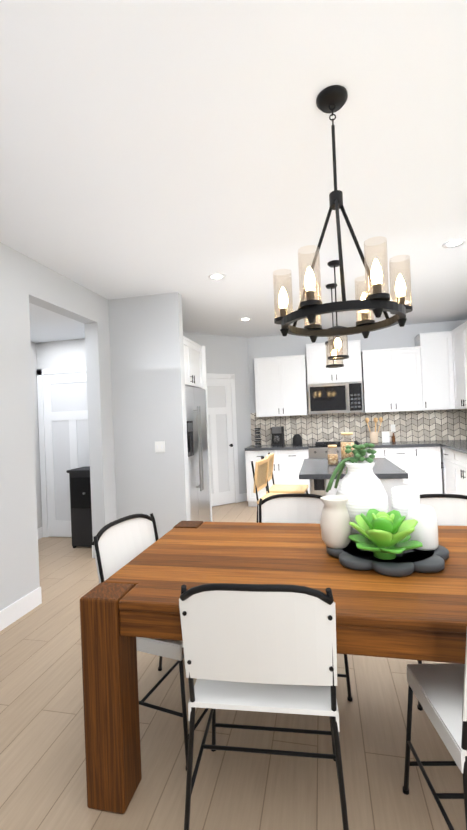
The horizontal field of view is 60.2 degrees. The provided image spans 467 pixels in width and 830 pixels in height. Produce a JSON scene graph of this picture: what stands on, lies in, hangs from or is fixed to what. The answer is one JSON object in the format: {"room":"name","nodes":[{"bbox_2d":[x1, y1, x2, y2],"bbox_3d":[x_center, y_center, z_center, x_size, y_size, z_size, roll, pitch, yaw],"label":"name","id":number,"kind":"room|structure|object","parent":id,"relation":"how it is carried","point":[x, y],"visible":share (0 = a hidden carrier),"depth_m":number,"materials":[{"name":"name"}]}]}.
{"room":"dining room","nodes":[
{"label":"dining room","id":0,"kind":"room"},
{"bbox_2d":[0,501,465,829],"bbox_3d":[-0.069,1.448,2.303,6.010,0.060,9.300,-2,0,12],"label":"floor","id":1,"kind":"structure","parent":0,"point":[43,784],"depth_m":1.70,"materials":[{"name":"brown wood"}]},
{"bbox_2d":[66,466,92,547],"bbox_3d":[-1.626,1.055,4.658,0.420,0.880,0.360,-2,0,12],"label":"console","id":2,"kind":"object","parent":1,"relation":"on","point":[80,506],"visible":0.44,"depth_m":4.52,"materials":[{"name":"black wood"}]},
{"bbox_2d":[92,513,208,770],"bbox_3d":[-0.328,0.972,1.946,0.523,0.912,0.528,-2,0,23],"label":"chair","id":3,"kind":"object","parent":1,"relation":"on","point":[118,544],"visible":0.5,"depth_m":1.90,"materials":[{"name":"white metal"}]},
{"bbox_2d":[185,386,210,521],"bbox_3d":[-0.752,0.571,4.914,0.796,1.780,0.905,-2,0,12],"label":"fridge","id":4,"kind":"object","parent":1,"relation":"on","point":[198,467],"visible":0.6,"depth_m":4.80,"materials":[{"name":"silver metal"}]},
{"bbox_2d":[179,583,348,829],"bbox_3d":[0.111,0.951,1.424,0.528,0.912,0.523,-2,0,8],"label":"chair","id":5,"kind":"object","parent":1,"relation":"on","point":[261,647],"visible":1,"depth_m":1.23,"materials":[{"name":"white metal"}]},
{"bbox_2d":[245,449,282,506],"bbox_3d":[0.524,0.979,6.450,0.540,0.880,0.617,-2,0,12],"label":"base cabinet","id":6,"kind":"object","parent":1,"relation":"on","point":[255,455],"depth_m":6.17,"materials":[{"name":"white wood"}]},
{"bbox_2d":[245,445,308,452],"bbox_3d":[0.710,0.511,6.395,0.965,0.040,0.643,-2,0,12],"label":"countertop","id":7,"kind":"structure","parent":6,"relation":"on","point":[248,450],"depth_m":6.17,"materials":[{"name":"grey stone"}]},
{"bbox_2d":[254,427,261,445],"bbox_3d":[0.397,0.339,6.600,0.120,0.328,0.117,-2,0,12],"label":"coffee pod rack","id":8,"kind":"object","parent":7,"relation":"on","point":[257,429],"visible":1,"depth_m":6.56,"materials":[{"name":"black metal"}]},
{"bbox_2d":[271,426,284,445],"bbox_3d":[0.709,0.341,6.484,0.180,0.298,0.374,-2,0,12],"label":"coffee maker","id":9,"kind":"object","parent":7,"relation":"on","point":[277,433],"visible":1,"depth_m":6.41,"materials":[{"name":"black plastic"}]},
{"bbox_2d":[292,434,301,444],"bbox_3d":[1.017,0.389,6.430,0.160,0.175,0.278,-2,0,12],"label":"kettle","id":10,"kind":"object","parent":7,"relation":"on","point":[297,439],"visible":0.98,"depth_m":6.38,"materials":[{"name":"black metal"}]},
{"bbox_2d":[251,457,288,522],"bbox_3d":[0.462,0.910,3.804,0.459,0.992,0.455,-2,0,20],"label":"stool","id":11,"kind":"object","parent":1,"relation":"on","point":[260,475],"visible":0.48,"depth_m":3.83,"materials":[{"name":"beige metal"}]},
{"bbox_2d":[80,521,466,813],"bbox_3d":[0.656,1.003,1.766,2.230,0.765,1.100,-2,0,12],"label":"dining table","id":12,"kind":"object","parent":1,"relation":"on","point":[414,615],"visible":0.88,"depth_m":1.46,"materials":[{"name":"brown wood"}]},
{"bbox_2d":[326,540,448,576],"bbox_3d":[0.674,0.604,1.786,0.514,0.036,0.512,-2,0,12],"label":"tray","id":13,"kind":"object","parent":12,"relation":"on","point":[351,555],"visible":0.52,"depth_m":1.62,"materials":[{"name":"grey"}]},
{"bbox_2d":[320,495,350,548],"bbox_3d":[0.464,0.485,1.831,0.138,0.217,0.138,-2,0,12],"label":"vase","id":14,"kind":"object","parent":13,"relation":"on","point":[335,526],"visible":1,"depth_m":1.78,"materials":[{"name":"beige ceramic"}]},
{"bbox_2d":[326,443,388,534],"bbox_3d":[0.602,0.362,1.982,0.294,0.453,0.294,-2,0,12],"label":"jug vase","id":15,"kind":"object","parent":13,"relation":"on","point":[361,488],"visible":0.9,"depth_m":1.89,"materials":[{"name":"white ceramic"}]},
{"bbox_2d":[348,509,422,559],"bbox_3d":[0.625,0.497,1.674,0.282,0.177,0.288,-2,0,12],"label":"succulent","id":16,"kind":"object","parent":13,"relation":"on","point":[385,536],"visible":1,"depth_m":1.63,"materials":[{"name":"green plant"}]},
{"bbox_2d":[391,486,419,520],"bbox_3d":[0.818,0.463,1.908,0.124,0.232,0.124,-2,0,12],"label":"candle","id":17,"kind":"object","parent":13,"relation":"on","point":[404,498],"visible":0.4,"depth_m":1.86,"materials":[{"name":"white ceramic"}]},
{"bbox_2d":[406,505,438,550],"bbox_3d":[0.830,0.491,1.772,0.124,0.175,0.124,-2,0,12],"label":"candle","id":18,"kind":"object","parent":13,"relation":"on","point":[425,532],"visible":0.9,"depth_m":1.72,"materials":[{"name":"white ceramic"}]},
{"bbox_2d":[261,452,308,493],"bbox_3d":[0.576,0.909,4.280,0.459,0.992,0.455,-2,0,16],"label":"stool","id":19,"kind":"object","parent":1,"relation":"on","point":[277,488],"visible":0.33,"depth_m":4.29,"materials":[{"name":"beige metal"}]},
{"bbox_2d":[279,449,310,493],"bbox_3d":[0.936,0.962,6.360,0.545,0.880,0.617,-2,0,12],"label":"base cabinet","id":20,"kind":"object","parent":1,"relation":"on","point":[293,459],"depth_m":6.06,"materials":[{"name":"white wood"}]},
{"bbox_2d":[258,493,352,701],"bbox_3d":[0.357,0.946,2.265,0.528,0.912,0.523,-2,0,12],"label":"chair","id":21,"kind":"object","parent":1,"relation":"on","point":[294,508],"visible":0.31,"depth_m":2.49,"materials":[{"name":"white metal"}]},
{"bbox_2d":[309,440,366,495],"bbox_3d":[1.602,0.886,6.176,0.824,0.935,0.694,-2,0,12],"label":"range","id":22,"kind":"object","parent":1,"relation":"on","point":[318,450],"visible":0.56,"depth_m":5.96,"materials":[{"name":"silver metal"}]},
{"bbox_2d":[299,457,407,511],"bbox_3d":[1.072,0.920,3.721,0.828,0.920,1.160,-2,0,12],"label":"kitchen island","id":23,"kind":"object","parent":1,"relation":"on","point":[390,475],"visible":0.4,"depth_m":3.23,"materials":[{"name":"white wood"}]},
{"bbox_2d":[327,445,338,465],"bbox_3d":[0.922,0.372,3.742,0.100,0.185,0.100,-2,0,12],"label":"jar","id":24,"kind":"object","parent":23,"relation":"on","point":[332,459],"visible":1,"depth_m":3.71,"materials":[{"name":"clear glass"}]},
{"bbox_2d":[340,432,353,460],"bbox_3d":[1.074,0.311,3.791,0.130,0.295,0.130,-2,0,12],"label":"jar","id":25,"kind":"object","parent":23,"relation":"on","point":[344,454],"visible":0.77,"depth_m":3.75,"materials":[{"name":"clear glass"}]},
{"bbox_2d":[367,449,386,458],"bbox_3d":[2.152,0.911,6.095,0.265,0.880,0.617,-2,0,12],"label":"base cabinet","id":26,"kind":"object","parent":1,"relation":"on","point":[380,452],"depth_m":5.80,"materials":[{"name":"white wood"}]},
{"bbox_2d":[387,449,414,486],"bbox_3d":[2.452,0.899,6.029,0.470,0.880,0.617,-2,0,12],"label":"base cabinet","id":27,"kind":"object","parent":1,"relation":"on","point":[401,458],"depth_m":5.72,"materials":[{"name":"white wood"}]},
{"bbox_2d":[411,445,442,494],"bbox_3d":[2.810,0.883,5.919,0.398,0.880,0.680,-2,0,12],"label":"base cabinet","id":28,"kind":"object","parent":1,"relation":"on","point":[427,460],"depth_m":5.66,"materials":[{"name":"white wood"}]},
{"bbox_2d":[363,441,438,448],"bbox_3d":[2.470,0.437,6.011,0.960,0.040,0.643,-2,0,12],"label":"countertop","id":29,"kind":"structure","parent":28,"relation":"on","point":[398,444],"depth_m":5.77,"materials":[{"name":"grey stone"}]},
{"bbox_2d":[365,417,382,442],"bbox_3d":[2.168,0.232,6.193,0.262,0.394,0.139,-2,0,12],"label":"utensil crock","id":30,"kind":"object","parent":29,"relation":"on","point":[373,437],"visible":1,"depth_m":6.15,"materials":[{"name":"beige ceramic"}]},
{"bbox_2d":[382,431,389,442],"bbox_3d":[2.341,0.338,6.190,0.110,0.168,0.032,-2,0,12],"label":"card","id":31,"kind":"object","parent":29,"relation":"on","point":[385,436],"visible":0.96,"depth_m":6.18,"materials":[{"name":"white paper"}]},
{"bbox_2d":[403,637,466,829],"bbox_3d":[0.857,0.919,1.223,0.528,0.912,0.523,-2,0,2],"label":"chair","id":32,"kind":"object","parent":1,"relation":"on","point":[439,691],"visible":1,"depth_m":1.29,"materials":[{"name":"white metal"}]},
{"bbox_2d":[417,494,466,710],"bbox_3d":[1.156,0.912,2.080,0.528,0.912,0.523,-2,0,12],"label":"chair","id":33,"kind":"object","parent":1,"relation":"on","point":[450,509],"visible":0.23,"depth_m":2.30,"materials":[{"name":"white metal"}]},
{"bbox_2d":[443,449,450,493],"bbox_3d":[3.164,0.865,5.293,0.599,0.880,0.508,-2,0,12],"label":"base cabinet","id":34,"kind":"object","parent":1,"relation":"on","point":[446,452],"depth_m":5.47,"materials":[{"name":"white wood"}]},
{"bbox_2d":[451,449,466,495],"bbox_3d":[3.046,0.867,4.752,0.599,0.880,0.840,-2,0,12],"label":"base cabinet","id":35,"kind":"object","parent":1,"relation":"on","point":[458,460],"depth_m":4.99,"materials":[{"name":"white wood"}]},
{"bbox_2d":[439,441,466,452],"bbox_3d":[2.939,0.409,4.430,0.633,0.040,3.533,-2,0,12],"label":"countertop","id":36,"kind":"structure","parent":35,"relation":"on","point":[459,446],"depth_m":5.33,"materials":[{"name":"grey stone"}]},
{"bbox_2d":[0,242,466,630],"bbox_3d":[-0.125,0.050,2.314,6.010,2.740,9.306,-2,0,12],"label":"wall","id":37,"kind":"structure","parent":0,"point":[105,399],"depth_m":4.33,"materials":[{"name":"grey paint"}]},
{"bbox_2d":[155,441,164,451],"bbox_3d":[-0.782,0.338,4.272,0.110,0.116,0.011,-2,0,12],"label":"switch plate","id":38,"kind":"object","parent":37,"relation":"attached to","point":[159,446],"visible":1,"depth_m":4.27,"materials":[{"name":"white plastic"}]},
{"bbox_2d":[183,336,194,386],"bbox_3d":[-0.905,-0.615,4.728,0.705,0.560,0.535,-2,0,12],"label":"upper cabinet","id":39,"kind":"object","parent":37,"relation":"attached to","point":[189,350],"depth_m":4.80,"materials":[{"name":"white wood"}]},
{"bbox_2d":[191,341,202,388],"bbox_3d":[-0.817,-0.616,5.134,0.705,0.560,0.535,-2,0,12],"label":"upper cabinet","id":40,"kind":"object","parent":37,"relation":"attached to","point":[198,348],"depth_m":5.21,"materials":[{"name":"white wood"}]},
{"bbox_2d":[254,357,286,416],"bbox_3d":[0.608,-0.450,6.579,0.465,0.950,0.322,-2,0,12],"label":"upper cabinet","id":41,"kind":"object","parent":37,"relation":"attached to","point":[271,398],"depth_m":6.43,"materials":[{"name":"white wood"}]},
{"bbox_2d":[283,353,307,415],"bbox_3d":[0.944,-0.464,6.505,0.465,0.950,0.322,-2,0,12],"label":"upper cabinet","id":42,"kind":"object","parent":37,"relation":"attached to","point":[294,366],"depth_m":6.35,"materials":[{"name":"white wood"}]},
{"bbox_2d":[306,343,338,383],"bbox_3d":[1.407,-0.803,6.403,0.470,0.630,0.322,-2,0,12],"label":"upper cabinet","id":43,"kind":"object","parent":37,"relation":"attached to","point":[317,372],"depth_m":6.26,"materials":[{"name":"white wood"}]},
{"bbox_2d":[308,381,363,413],"bbox_3d":[1.589,-0.258,6.310,0.814,0.465,0.432,-2,0,12],"label":"microwave","id":44,"kind":"object","parent":43,"relation":"attached to","point":[331,398],"visible":1,"depth_m":6.14,"materials":[{"name":"silver metal"}]},
{"bbox_2d":[339,340,362,382],"bbox_3d":[1.749,-0.818,6.329,0.470,0.630,0.322,-2,0,12],"label":"upper cabinet","id":45,"kind":"object","parent":37,"relation":"attached to","point":[352,371],"depth_m":6.16,"materials":[{"name":"white wood"}]},
{"bbox_2d":[363,348,398,412],"bbox_3d":[2.240,-0.518,6.223,0.470,0.950,0.322,-2,0,12],"label":"upper cabinet","id":46,"kind":"object","parent":37,"relation":"attached to","point":[380,367],"depth_m":6.07,"materials":[{"name":"white wood"}]},
{"bbox_2d":[391,424,395,431],"bbox_3d":[2.510,0.207,6.332,0.070,0.116,0.006,-2,0,12],"label":"outlet","id":47,"kind":"object","parent":37,"relation":"attached to","point":[393,429],"visible":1,"depth_m":6.33,"materials":[{"name":"white plastic"}]},
{"bbox_2d":[395,347,418,410],"bbox_3d":[2.582,-0.532,6.148,0.470,0.950,0.322,-2,0,12],"label":"upper cabinet","id":48,"kind":"object","parent":37,"relation":"attached to","point":[408,395],"depth_m":5.99,"materials":[{"name":"white wood"}]},
{"bbox_2d":[415,331,450,410],"bbox_3d":[2.994,-0.645,6.037,0.512,1.140,0.363,-2,0,12],"label":"upper cabinet","id":49,"kind":"object","parent":37,"relation":"attached to","point":[428,371],"depth_m":5.92,"materials":[{"name":"white wood"}]},
{"bbox_2d":[447,324,466,408],"bbox_3d":[3.278,-0.659,5.600,0.384,1.140,0.491,-2,0,12],"label":"upper cabinet","id":50,"kind":"object","parent":37,"relation":"attached to","point":[454,337],"depth_m":5.74,"materials":[{"name":"white wood"}]},
{"bbox_2d":[463,321,466,388],"bbox_3d":[3.221,-0.659,5.201,0.325,1.140,0.552,-2,0,12],"label":"upper cabinet","id":51,"kind":"object","parent":37,"relation":"attached to","point":[464,324],"depth_m":5.39,"materials":[{"name":"white wood"}]},
{"bbox_2d":[0,0,466,342],"bbox_3d":[-0.177,-1.219,2.320,6.010,0.400,9.300,-2,0,12],"label":"ceiling","id":52,"kind":"structure","parent":0,"point":[183,148],"depth_m":2.02,"materials":[{"name":"white paint"}]},
{"bbox_2d":[208,273,225,279],"bbox_3d":[-0.158,-1.308,3.809,0.170,0.005,0.170,-2,0,12],"label":"recessed light","id":53,"kind":"object","parent":52,"relation":"in","point":[216,276],"visible":1,"depth_m":3.81,"materials":[{"name":"white plastic"}]},
{"bbox_2d":[239,318,251,320],"bbox_3d":[0.164,-1.310,5.520,0.170,0.005,0.170,-2,0,12],"label":"recessed light","id":54,"kind":"object","parent":52,"relation":"in","point":[245,319],"visible":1,"depth_m":5.53,"materials":[{"name":"white plastic"}]},
{"bbox_2d":[325,283,343,367],"bbox_3d":[1.040,-0.929,4.204,0.184,0.855,0.184,-2,0,12],"label":"pendant light","id":55,"kind":"object","parent":52,"relation":"hanging from","point":[331,286],"visible":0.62,"depth_m":4.19,"materials":[{"name":"black metal"}]},
{"bbox_2d":[327,260,348,359],"bbox_3d":[0.914,-0.928,3.577,0.184,0.855,0.184,-2,0,12],"label":"pendant light","id":56,"kind":"object","parent":52,"relation":"hanging from","point":[334,264],"visible":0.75,"depth_m":3.56,"materials":[{"name":"black metal"}]},
{"bbox_2d":[273,85,412,342],"bbox_3d":[0.437,-0.850,1.706,0.566,0.995,0.504,-2,0,12],"label":"chandelier","id":57,"kind":"object","parent":52,"relation":"hanging from","point":[332,99],"visible":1,"depth_m":1.65,"materials":[{"name":"black metal"}]},
{"bbox_2d":[442,239,465,247],"bbox_3d":[1.789,-1.390,3.262,0.170,0.005,0.170,-2,0,12],"label":"recessed light","id":58,"kind":"object","parent":52,"relation":"in","point":[453,243],"visible":1,"depth_m":3.27,"materials":[{"name":"white plastic"}]}
]}

